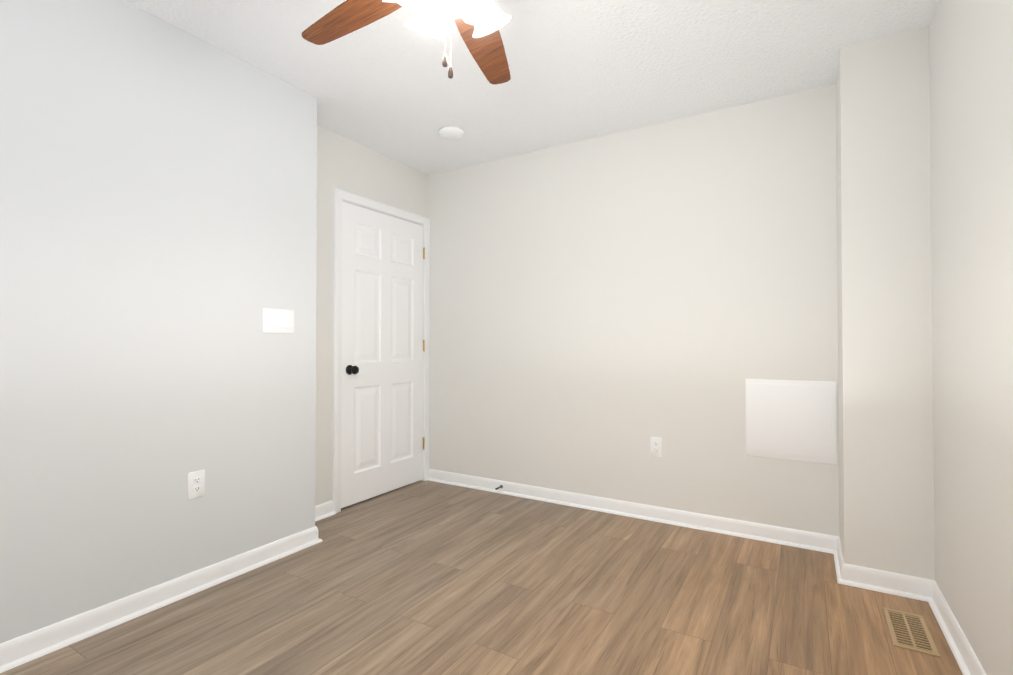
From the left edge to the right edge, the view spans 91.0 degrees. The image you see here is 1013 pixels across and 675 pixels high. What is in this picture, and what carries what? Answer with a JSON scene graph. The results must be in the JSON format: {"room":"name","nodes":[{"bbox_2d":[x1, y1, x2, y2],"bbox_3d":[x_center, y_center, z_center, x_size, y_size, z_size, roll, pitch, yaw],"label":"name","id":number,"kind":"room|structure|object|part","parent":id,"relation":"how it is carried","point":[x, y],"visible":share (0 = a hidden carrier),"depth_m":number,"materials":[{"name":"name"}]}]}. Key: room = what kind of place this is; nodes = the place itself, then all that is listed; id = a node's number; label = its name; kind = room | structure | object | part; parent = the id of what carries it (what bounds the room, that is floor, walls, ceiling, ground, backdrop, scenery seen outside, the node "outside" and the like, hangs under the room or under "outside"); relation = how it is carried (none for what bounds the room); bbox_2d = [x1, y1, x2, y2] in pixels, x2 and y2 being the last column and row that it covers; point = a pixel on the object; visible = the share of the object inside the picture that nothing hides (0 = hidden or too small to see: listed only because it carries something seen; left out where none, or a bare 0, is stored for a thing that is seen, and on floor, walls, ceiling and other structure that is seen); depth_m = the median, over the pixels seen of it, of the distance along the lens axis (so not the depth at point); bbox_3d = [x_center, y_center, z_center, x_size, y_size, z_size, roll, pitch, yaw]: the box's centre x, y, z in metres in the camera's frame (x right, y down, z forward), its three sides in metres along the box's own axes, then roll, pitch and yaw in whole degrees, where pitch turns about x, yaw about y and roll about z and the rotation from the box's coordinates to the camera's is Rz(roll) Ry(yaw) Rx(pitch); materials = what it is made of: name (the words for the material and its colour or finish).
{"room":"empty bedroom","nodes":[
{"label":"empty bedroom","id":0,"kind":"room"},
{"bbox_2d":[0,0,316,643],"bbox_3d":[-1.946,-0.118,1.683,0.410,2.470,2.775,0,-1,31],"label":"wall","id":1,"kind":"structure","parent":0,"point":[158,209],"depth_m":2.04,"materials":[{"name":"white paint"}]},
{"bbox_2d":[0,521,322,672],"bbox_3d":[-1.713,1.073,1.633,0.028,0.086,2.653,0,-1,31],"label":"baseboard","id":2,"kind":"structure","parent":1,"relation":"attached to","point":[23,649],"depth_m":2.02,"materials":[{"name":"white wood"}]},
{"bbox_2d":[188,470,204,499],"bbox_3d":[-1.379,0.654,2.216,0.010,0.118,0.072,0,-1,31],"label":"outlet","id":3,"kind":"object","parent":1,"relation":"attached to","point":[196,484],"visible":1,"depth_m":2.21,"materials":[{"name":"white plastic"}]},
{"bbox_2d":[262,308,293,332],"bbox_3d":[-1.172,-0.085,2.568,0.012,0.124,0.178,0,-1,31],"label":"switch plate","id":4,"kind":"object","parent":1,"relation":"attached to","point":[278,320],"visible":1,"depth_m":2.56,"materials":[{"name":"white plastic"}]},
{"bbox_2d":[315,125,428,505],"bbox_3d":[-0.992,-0.095,3.562,0.120,2.470,1.430,0,-1,31],"label":"wall","id":5,"kind":"structure","parent":0,"point":[346,164],"depth_m":3.21,"materials":[{"name":"white paint"}]},
{"bbox_2d":[315,500,335,520],"bbox_3d":[-1.202,1.090,3.052,0.028,0.086,0.363,0,-1,31],"label":"baseboard","id":6,"kind":"structure","parent":5,"relation":"attached to","point":[324,510],"depth_m":3.14,"materials":[{"name":"white wood"}]},
{"bbox_2d":[333,187,429,512],"bbox_3d":[-0.922,0.086,3.658,0.138,2.110,0.950,0,-1,31],"label":"door frame","id":7,"kind":"structure","parent":5,"relation":"attached to","point":[340,195],"depth_m":3.27,"materials":[{"name":"white wood"}]},
{"bbox_2d":[341,201,424,507],"bbox_3d":[-0.863,0.114,3.631,0.104,2.029,0.827,0,-1,31],"label":"door","id":8,"kind":"structure","parent":5,"relation":"in","point":[382,370],"depth_m":3.59,"materials":[{"name":"white wood"}]},
{"bbox_3d":[-1.024,0.217,3.326,0.070,0.066,0.066,0,-1,31],"label":"knob","id":9,"kind":"part","parent":8,"relation":"part of","materials":[{"name":"black metal"}]},
{"bbox_3d":[-0.675,0.086,3.993,0.046,1.623,0.012,0,-1,31],"label":"door hinge","id":10,"kind":"part","parent":8,"relation":"part of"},
{"bbox_2d":[0,480,962,674],"bbox_3d":[-0.326,1.165,1.532,3.330,0.100,4.205,0,-1,31],"label":"floor","id":11,"kind":"structure","parent":0,"point":[427,577],"depth_m":2.06,"materials":[{"name":"brown wood"}]},
{"bbox_2d":[883,607,939,656],"bbox_3d":[1.537,1.117,1.901,0.130,0.005,0.300,0,-1,31],"label":"floor vent","id":12,"kind":"object","parent":11,"relation":"in","point":[910,631],"visible":1,"depth_m":1.89,"materials":[{"name":"beige metal"}]},
{"bbox_2d":[124,0,938,174],"bbox_3d":[-0.326,-1.405,1.563,3.330,0.100,4.205,0,-1,31],"label":"ceiling","id":13,"kind":"structure","parent":0,"point":[581,70],"depth_m":2.43,"materials":[{"name":"white paint"}]},
{"bbox_2d":[302,0,510,84],"bbox_3d":[-0.205,-1.028,1.450,1.136,0.656,1.187,0,-1,31],"label":"ceiling fan","id":14,"kind":"object","parent":13,"relation":"hanging from","point":[479,23],"visible":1,"depth_m":1.61,"materials":[{"name":"brown wood"}]},
{"bbox_2d":[439,126,463,139],"bbox_3d":[-0.355,-1.313,3.219,0.166,0.042,0.166,0,-1,31],"label":"smoke detector","id":15,"kind":"object","parent":13,"relation":"attached to","point":[451,133],"visible":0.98,"depth_m":3.18,"materials":[{"name":"white plastic"}]},
{"bbox_2d":[428,84,838,535],"bbox_3d":[0.773,-0.099,3.270,3.210,2.470,0.120,0,-1,31],"label":"wall","id":16,"kind":"structure","parent":0,"point":[604,309],"depth_m":3.14,"materials":[{"name":"white paint"}]},
{"bbox_2d":[427,469,827,552],"bbox_3d":[0.546,1.094,3.304,2.770,0.086,0.028,0,-1,31],"label":"baseboard","id":17,"kind":"structure","parent":16,"relation":"attached to","point":[739,528],"depth_m":3.10,"materials":[{"name":"white wood"}]},
{"bbox_2d":[650,437,661,456],"bbox_3d":[0.929,0.679,3.092,0.072,0.118,0.010,0,-1,31],"label":"outlet","id":18,"kind":"object","parent":16,"relation":"attached to","point":[655,446],"visible":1,"depth_m":3.09,"materials":[{"name":"white plastic"}]},
{"bbox_2d":[746,379,836,463],"bbox_3d":[1.547,0.451,2.725,0.431,0.433,0.012,0,-1,31],"label":"access hatch","id":19,"kind":"object","parent":16,"relation":"attached to","point":[791,419],"visible":1,"depth_m":2.71,"materials":[{"name":"white"}]},
{"bbox_2d":[836,26,934,579],"bbox_3d":[1.785,-0.110,2.379,0.320,2.470,0.370,0,-1,31],"label":"wall","id":20,"kind":"structure","parent":0,"point":[885,399],"depth_m":2.22,"materials":[{"name":"white paint"}]},
{"bbox_2d":[828,535,851,585],"bbox_3d":[1.619,1.083,2.427,0.028,0.086,0.363,0,-1,31],"label":"baseboard","id":21,"kind":"structure","parent":20,"relation":"attached to","point":[843,571],"depth_m":2.38,"materials":[{"name":"white wood"}]},
{"bbox_2d":[929,0,1012,674],"bbox_3d":[1.020,-0.131,0.672,0.120,2.470,4.085,0,-1,31],"label":"wall","id":22,"kind":"structure","parent":0,"point":[971,93],"depth_m":1.61,"materials":[{"name":"white paint"}]},
{"bbox_2d":[920,578,986,674],"bbox_3d":[0.893,1.061,0.589,0.028,0.086,3.595,0,-1,31],"label":"baseboard","id":23,"kind":"structure","parent":22,"relation":"attached to","point":[966,658],"depth_m":1.83,"materials":[{"name":"white wood"}]}
]}

